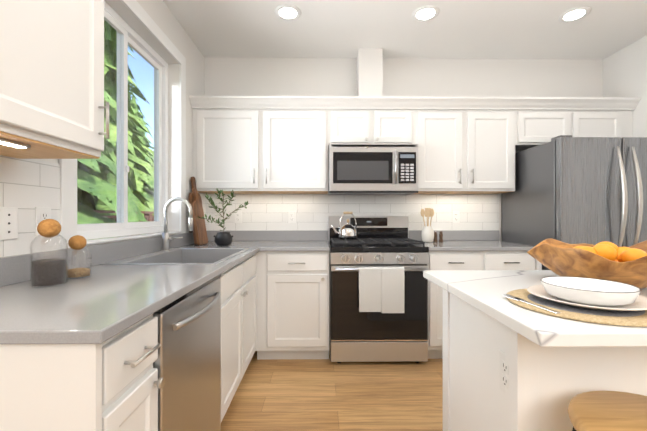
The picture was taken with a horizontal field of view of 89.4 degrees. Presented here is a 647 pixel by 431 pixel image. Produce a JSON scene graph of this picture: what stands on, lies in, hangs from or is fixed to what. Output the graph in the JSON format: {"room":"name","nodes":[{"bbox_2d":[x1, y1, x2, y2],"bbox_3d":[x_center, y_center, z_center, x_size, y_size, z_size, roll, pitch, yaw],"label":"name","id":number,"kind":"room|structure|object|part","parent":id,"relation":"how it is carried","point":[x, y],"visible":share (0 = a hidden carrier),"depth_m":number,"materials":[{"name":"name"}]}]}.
{"room":"kitchen","nodes":[
{"label":"kitchen","id":0,"kind":"room"},
{"bbox_2d":[35,0,206,245],"bbox_3d":[-1.219,-0.185,0.253,0.200,2.690,6.220,0,0,-1],"label":"wall","id":1,"kind":"structure","parent":0,"point":[196,63],"depth_m":2.59,"materials":[{"name":"white paint"}]},
{"bbox_2d":[0,207,17,239],"bbox_3d":[-1.116,0.028,1.158,0.008,0.116,0.072,0,0,-1],"label":"electrical outlet","id":2,"kind":"object","parent":1,"relation":"attached to","point":[8,223],"visible":1,"depth_m":1.16,"materials":[{"name":"white plastic"}]},
{"bbox_2d":[35,207,50,235],"bbox_3d":[-1.117,0.023,1.306,0.009,0.116,0.072,0,0,-1],"label":"electrical outlet","id":3,"kind":"object","parent":1,"relation":"attached to","point":[42,213],"visible":0.42,"depth_m":1.29,"materials":[{"name":"white plastic"}]},
{"bbox_2d":[0,0,108,159],"bbox_3d":[-0.962,-0.618,0.967,0.324,0.805,0.477,0,0,-1],"label":"upper cabinet","id":4,"kind":"object","parent":1,"relation":"attached to","point":[52,106],"depth_m":0.99,"materials":[{"name":"white wood"}]},
{"bbox_2d":[0,232,207,287],"bbox_3d":[-1.125,0.195,1.926,0.020,0.100,2.473,0,0,-1],"label":"backsplash","id":5,"kind":"structure","parent":1,"relation":"attached to","point":[13,269],"depth_m":1.56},
{"bbox_2d":[77,1,167,239],"bbox_3d":[-1.250,-0.536,2.038,0.067,1.325,1.108,0,0,-1],"label":"window","id":6,"kind":"structure","parent":1,"relation":"in","point":[127,34],"depth_m":2.05,"materials":[{"name":"white plastic"}]},
{"bbox_2d":[59,0,185,248],"bbox_3d":[-1.130,-0.573,2.039,0.016,1.434,1.290,0,0,-1],"label":"window frame","id":7,"kind":"structure","parent":1,"relation":"in","point":[68,195],"depth_m":2.08,"materials":[{"name":"white wood"}]},
{"bbox_2d":[86,232,180,244],"bbox_3d":[-1.174,0.133,2.039,0.096,0.012,1.108,0,0,-1],"label":"window sill","id":8,"kind":"structure","parent":1,"relation":"attached to","point":[96,241],"depth_m":1.89,"materials":[{"name":"white"}]},
{"bbox_2d":[221,347,442,430],"bbox_3d":[0.826,1.210,0.275,4.290,0.100,6.220,0,0,-1],"label":"floor","id":9,"kind":"structure","parent":0,"point":[299,395],"depth_m":2.08,"materials":[{"name":"brown wood"}]},
{"bbox_2d":[0,348,164,430],"bbox_3d":[-0.809,0.717,0.848,0.628,0.885,0.284,0,0,-1],"label":"base cabinet","id":10,"kind":"object","parent":9,"relation":"on","point":[78,354],"depth_m":0.71,"materials":[{"name":"white wood"}]},
{"bbox_2d":[0,240,329,347],"bbox_3d":[-0.540,0.260,1.932,1.190,0.030,2.473,0,0,-1],"label":"countertop","id":11,"kind":"structure","parent":10,"relation":"on","point":[277,292],"depth_m":1.41,"materials":[{"name":"grey stone"}]},
{"bbox_2d":[30,219,67,287],"bbox_3d":[-0.968,0.128,1.156,0.104,0.232,0.104,0,0,-1],"label":"jar","id":12,"kind":"object","parent":11,"relation":"on","point":[50,272],"visible":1,"depth_m":1.13,"materials":[{"name":"clear glass"}]},
{"bbox_2d":[64,235,91,278],"bbox_3d":[-0.978,0.161,1.301,0.092,0.166,0.092,0,0,-1],"label":"jar","id":13,"kind":"object","parent":11,"relation":"on","point":[77,242],"visible":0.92,"depth_m":1.28,"materials":[{"name":"clear glass"}]},
{"bbox_2d":[101,197,249,264],"bbox_3d":[-0.823,0.165,2.022,0.570,0.580,0.790,0,0,-1],"label":"sink","id":14,"kind":"object","parent":11,"relation":"in","point":[160,250],"depth_m":2.14,"materials":[{"name":"silver metal"}]},
{"bbox_2d":[189,177,202,244],"bbox_3d":[-1.088,-0.045,2.810,0.093,0.578,0.240,0,0,-1],"label":"cutting board","id":15,"kind":"object","parent":11,"relation":"on","point":[193,185],"visible":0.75,"depth_m":2.72,"materials":[{"name":"brown wood"}]},
{"bbox_2d":[192,188,207,244],"bbox_3d":[-1.047,0.005,2.745,0.093,0.478,0.200,0,0,-1],"label":"cutting board","id":16,"kind":"object","parent":11,"relation":"on","point":[200,228],"visible":0.9,"depth_m":2.72,"materials":[{"name":"brown wood"}]},
{"bbox_2d":[198,188,248,245],"bbox_3d":[-0.811,0.006,2.648,0.423,0.477,0.142,0,0,-1],"label":"plant","id":17,"kind":"object","parent":11,"relation":"on","point":[223,238],"visible":1,"depth_m":2.63,"materials":[{"name":"green plant"}]},
{"bbox_2d":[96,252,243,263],"bbox_3d":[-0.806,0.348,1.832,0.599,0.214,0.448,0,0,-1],"label":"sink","id":18,"kind":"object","parent":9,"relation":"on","point":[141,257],"depth_m":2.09,"materials":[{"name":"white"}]},
{"bbox_2d":[153,274,220,430],"bbox_3d":[-0.770,0.721,1.293,0.650,0.879,0.596,0,0,-1],"label":"dishwasher","id":19,"kind":"object","parent":9,"relation":"on","point":[187,363],"visible":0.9,"depth_m":1.23,"materials":[{"name":"silver metal"}]},
{"bbox_2d":[152,244,255,251],"bbox_3d":[-0.811,0.348,2.237,0.599,0.214,0.362,0,0,-1],"label":"countertop","id":20,"kind":"structure","parent":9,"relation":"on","point":[175,247],"depth_m":2.39,"materials":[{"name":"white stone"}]},
{"bbox_2d":[252,244,329,358],"bbox_3d":[-0.247,0.718,2.858,0.580,0.885,0.627,0,0,-1],"label":"base cabinet","id":21,"kind":"object","parent":9,"relation":"on","point":[264,351],"depth_m":2.64,"materials":[{"name":"white wood"}]},
{"bbox_2d":[328,216,428,362],"bbox_3d":[0.430,0.583,2.817,0.757,1.155,0.698,0,0,-1],"label":"range","id":22,"kind":"object","parent":9,"relation":"on","point":[355,335],"visible":0.96,"depth_m":2.53,"materials":[{"name":"silver metal"}]},
{"bbox_2d":[331,212,357,238],"bbox_3d":[0.186,0.087,2.943,0.244,0.243,0.176,0,0,-1],"label":"kettle","id":23,"kind":"object","parent":22,"relation":"on","point":[347,231],"visible":1,"depth_m":2.89,"materials":[{"name":"silver metal"}]},
{"bbox_2d":[359,267,403,312],"bbox_3d":[0.439,0.563,2.478,0.341,0.345,0.036,0,0,-1],"label":"towels","id":24,"kind":"object","parent":22,"relation":"hanging from","point":[375,282],"visible":0.94,"depth_m":2.46,"materials":[{"name":"white fabric"}]},
{"bbox_2d":[427,252,541,358],"bbox_3d":[1.262,0.718,2.875,0.893,0.885,0.627,0,0,-1],"label":"base cabinet","id":25,"kind":"object","parent":9,"relation":"on","point":[437,260],"depth_m":2.56,"materials":[{"name":"white wood"}]},
{"bbox_2d":[417,240,534,251],"bbox_3d":[1.262,0.260,2.864,0.897,0.030,0.648,0,0,-1],"label":"countertop","id":26,"kind":"structure","parent":25,"relation":"on","point":[447,245],"depth_m":2.59,"materials":[{"name":"grey stone"}]},
{"bbox_2d":[421,208,433,242],"bbox_3d":[0.950,0.088,2.987,0.127,0.313,0.112,0,0,-1],"label":"utensil crock","id":27,"kind":"object","parent":26,"relation":"on","point":[427,234],"visible":1,"depth_m":2.97,"materials":[{"name":"white ceramic"}]},
{"bbox_2d":[433,231,437,241],"bbox_3d":[1.027,0.195,2.998,0.038,0.098,0.038,0,0,-1],"label":"salt mill","id":28,"kind":"object","parent":26,"relation":"on","point":[435,237],"visible":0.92,"depth_m":2.99,"materials":[{"name":"brown wood"}]},
{"bbox_2d":[439,231,442,241],"bbox_3d":[1.077,0.191,2.998,0.038,0.106,0.038,0,0,-1],"label":"pepper mill","id":29,"kind":"object","parent":26,"relation":"on","point":[440,236],"visible":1,"depth_m":2.99,"materials":[{"name":"brown wood"}]},
{"bbox_2d":[443,290,646,430],"bbox_3d":[1.288,0.718,1.168,1.528,0.885,0.544,0,0,-1],"label":"kitchen island","id":30,"kind":"object","parent":9,"relation":"on","point":[556,364],"depth_m":0.91,"materials":[{"name":"white wood"}]},
{"bbox_2d":[499,350,508,392],"bbox_3d":[0.529,0.460,0.947,0.009,0.116,0.072,0,0,-1],"label":"outlet","id":31,"kind":"object","parent":30,"relation":"attached to","point":[503,370],"visible":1,"depth_m":0.96,"materials":[{"name":"white plastic"}]},
{"bbox_2d":[423,270,646,349],"bbox_3d":[1.286,0.260,1.080,1.674,0.030,0.780,0,0,-1],"label":"island countertop","id":32,"kind":"structure","parent":30,"relation":"on","point":[482,290],"depth_m":0.87,"materials":[{"name":"white stone"}]},
{"bbox_2d":[506,288,646,326],"bbox_3d":[0.705,0.241,0.894,0.364,0.006,0.364,0,0,-1],"label":"placemat","id":33,"kind":"object","parent":32,"relation":"on","point":[630,318],"visible":0.48,"depth_m":0.80,"materials":[{"name":"wicker"}]},
{"bbox_2d":[501,294,560,313],"bbox_3d":[0.553,0.236,0.882,0.022,0.003,0.190,0,0,-9],"label":"fork","id":34,"kind":"object","parent":33,"relation":"on","point":[524,301],"visible":0.98,"depth_m":0.88,"materials":[{"name":"silver metal"}]},
{"bbox_2d":[527,284,646,310],"bbox_3d":[0.724,0.228,0.899,0.282,0.020,0.282,0,0,-1],"label":"dinner plate","id":35,"kind":"object","parent":33,"relation":"on","point":[639,303],"visible":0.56,"depth_m":0.84,"materials":[{"name":"beige ceramic"}]},
{"bbox_2d":[540,276,640,306],"bbox_3d":[0.724,0.209,0.899,0.215,0.044,0.215,0,0,-1],"label":"dish","id":36,"kind":"object","parent":35,"relation":"on","point":[593,291],"visible":1,"depth_m":0.87,"materials":[{"name":"white ceramic"}]},
{"bbox_2d":[527,238,646,288],"bbox_3d":[0.999,0.165,1.132,0.410,0.157,0.416,0,0,-1],"label":"bowl","id":37,"kind":"object","parent":32,"relation":"on","point":[557,257],"visible":0.65,"depth_m":1.05,"materials":[{"name":"brown wood"}]},
{"bbox_2d":[580,246,596,253],"bbox_3d":[0.909,0.139,1.126,0.072,0.067,0.072,0,0,-1],"label":"orange","id":38,"kind":"object","parent":37,"relation":"in","point":[590,249],"visible":0.31,"depth_m":1.11,"materials":[{"name":"orange food"}]},
{"bbox_2d":[593,244,617,260],"bbox_3d":[0.947,0.129,1.107,0.072,0.067,0.072,0,0,-1],"label":"orange","id":39,"kind":"object","parent":37,"relation":"in","point":[607,251],"visible":0.54,"depth_m":1.08,"materials":[{"name":"orange food"}]},
{"bbox_2d":[596,241,617,250],"bbox_3d":[1.026,0.127,1.187,0.072,0.067,0.072,0,0,-1],"label":"orange","id":40,"kind":"object","parent":37,"relation":"in","point":[611,244],"visible":0.31,"depth_m":1.17,"materials":[{"name":"orange food"}]},
{"bbox_2d":[616,247,629,261],"bbox_3d":[1.063,0.143,1.158,0.072,0.067,0.072,0,0,-1],"label":"orange","id":41,"kind":"object","parent":37,"relation":"in","point":[620,250],"visible":0.19,"depth_m":1.14,"materials":[{"name":"orange food"}]},
{"bbox_2d":[620,248,646,261],"bbox_3d":[1.023,0.141,1.075,0.072,0.067,0.072,0,0,-1],"label":"orange","id":42,"kind":"object","parent":37,"relation":"in","point":[631,254],"visible":0.48,"depth_m":1.06,"materials":[{"name":"orange food"}]},
{"bbox_2d":[501,135,646,269],"bbox_3d":[2.186,0.284,2.741,0.910,1.752,0.878,0,0,-1],"label":"fridge","id":43,"kind":"object","parent":9,"relation":"on","point":[569,189],"visible":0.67,"depth_m":2.39,"materials":[{"name":"silver metal"}]},
{"bbox_2d":[568,391,646,430],"bbox_3d":[0.737,0.809,0.699,0.377,0.697,0.376,0,0,-1],"label":"stool","id":44,"kind":"object","parent":9,"relation":"on","point":[605,411],"visible":1,"depth_m":0.77,"materials":[{"name":"brown wood"}]},
{"bbox_2d":[207,57,602,240],"bbox_3d":[0.794,-0.185,3.285,3.870,2.690,0.200,0,0,-1],"label":"wall","id":45,"kind":"structure","parent":0,"point":[226,76],"depth_m":3.19,"materials":[{"name":"white paint"}]},
{"bbox_2d":[234,211,241,222],"bbox_3d":[-0.823,0.015,3.154,0.072,0.116,0.009,0,0,-1],"label":"electrical outlet","id":46,"kind":"object","parent":45,"relation":"attached to","point":[237,216],"visible":1,"depth_m":3.15,"materials":[{"name":"white plastic"}]},
{"bbox_2d":[188,96,331,195],"bbox_3d":[-0.552,-0.617,3.007,1.188,0.805,0.324,0,0,-1],"label":"upper cabinet","id":47,"kind":"object","parent":45,"relation":"attached to","point":[246,145],"depth_m":2.85,"materials":[{"name":"white wood"}]},
{"bbox_2d":[288,211,295,222],"bbox_3d":[-0.306,0.015,3.160,0.072,0.116,0.009,0,0,-1],"label":"electrical outlet","id":48,"kind":"object","parent":45,"relation":"attached to","point":[291,216],"visible":1,"depth_m":3.16,"materials":[{"name":"white plastic"}]},
{"bbox_2d":[208,232,498,239],"bbox_3d":[0.289,0.195,3.168,2.835,0.100,0.020,0,0,-1],"label":"backsplash","id":49,"kind":"structure","parent":45,"relation":"attached to","point":[236,235],"depth_m":3.15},
{"bbox_2d":[356,48,382,95],"bbox_3d":[0.431,-1.276,3.086,0.220,0.506,0.189,0,0,-1],"label":"wall column","id":50,"kind":"structure","parent":45,"relation":"attached to","point":[369,71],"depth_m":2.99,"materials":[{"name":"white paint"}]},
{"bbox_2d":[332,96,419,143],"bbox_3d":[0.427,-0.820,3.017,0.770,0.400,0.324,0,0,-1],"label":"upper cabinet","id":51,"kind":"object","parent":45,"relation":"attached to","point":[355,119],"depth_m":2.86,"materials":[{"name":"white wood"}]},
{"bbox_2d":[328,143,417,194],"bbox_3d":[0.427,-0.404,2.948,0.756,0.418,0.442,0,0,-1],"label":"microwave","id":52,"kind":"object","parent":51,"relation":"attached to","point":[372,168],"visible":1,"depth_m":2.77,"materials":[{"name":"silver metal"}]},
{"bbox_2d":[452,211,459,222],"bbox_3d":[1.288,0.015,3.177,0.072,0.116,0.009,0,0,-1],"label":"electrical outlet","id":53,"kind":"object","parent":45,"relation":"attached to","point":[455,216],"visible":1,"depth_m":3.18,"materials":[{"name":"white plastic"}]},
{"bbox_2d":[404,96,519,195],"bbox_3d":[1.251,-0.617,3.026,0.880,0.805,0.324,0,0,-1],"label":"upper cabinet","id":54,"kind":"object","parent":45,"relation":"attached to","point":[468,146],"depth_m":2.87,"materials":[{"name":"white wood"}]},
{"bbox_2d":[520,97,639,150],"bbox_3d":[2.215,-0.822,3.037,1.048,0.395,0.324,0,0,-1],"label":"upper cabinet","id":55,"kind":"object","parent":45,"relation":"attached to","point":[542,119],"depth_m":2.88,"materials":[{"name":"white wood"}]},
{"bbox_2d":[163,0,646,58],"bbox_3d":[0.826,-1.580,0.275,4.290,0.100,6.220,0,0,-1],"label":"ceiling","id":56,"kind":"structure","parent":0,"point":[499,29],"depth_m":2.68,"materials":[{"name":"white paint"}]},
{"bbox_2d":[275,4,300,20],"bbox_3d":[-0.268,-1.524,2.464,0.200,0.009,0.200,0,0,-1],"label":"recessed light","id":57,"kind":"object","parent":56,"relation":"in","point":[287,12],"visible":1,"depth_m":2.46,"materials":[{"name":"white plastic"}]},
{"bbox_2d":[412,5,439,21],"bbox_3d":[0.773,-1.524,2.475,0.200,0.009,0.200,0,0,-1],"label":"recessed light","id":58,"kind":"object","parent":56,"relation":"in","point":[425,13],"visible":1,"depth_m":2.47,"materials":[{"name":"white plastic"}]},
{"bbox_2d":[558,6,590,22],"bbox_3d":[1.907,-1.524,2.487,0.200,0.009,0.200,0,0,-1],"label":"recessed light","id":59,"kind":"object","parent":56,"relation":"in","point":[575,14],"visible":1,"depth_m":2.48,"materials":[{"name":"white plastic"}]},
{"bbox_2d":[603,35,646,136],"bbox_3d":[2.871,-0.185,0.297,0.200,2.690,6.220,0,0,-1],"label":"wall","id":60,"kind":"structure","parent":0,"point":[622,72],"depth_m":2.90,"materials":[{"name":"white paint"}]},
{"bbox_3d":[-31.381,1.711,14.617,59.790,0.100,90.000,0,0,-1],"label":"ground","id":61,"kind":"structure","parent":0,"visible":0},
{"bbox_2d":[77,20,153,239],"bbox_3d":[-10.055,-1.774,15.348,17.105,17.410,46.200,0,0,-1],"label":"tree","id":62,"kind":"object","parent":61,"relation":"on","point":[97,175],"depth_m":7.05,"materials":[{"name":"green plant"}]},
{"bbox_3d":[-2.629,0.785,3.938,2.500,1.750,10.020,0,0,-1],"label":"deck rail","id":63,"kind":"part","parent":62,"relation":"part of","materials":[{"name":"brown wood"}]}
]}

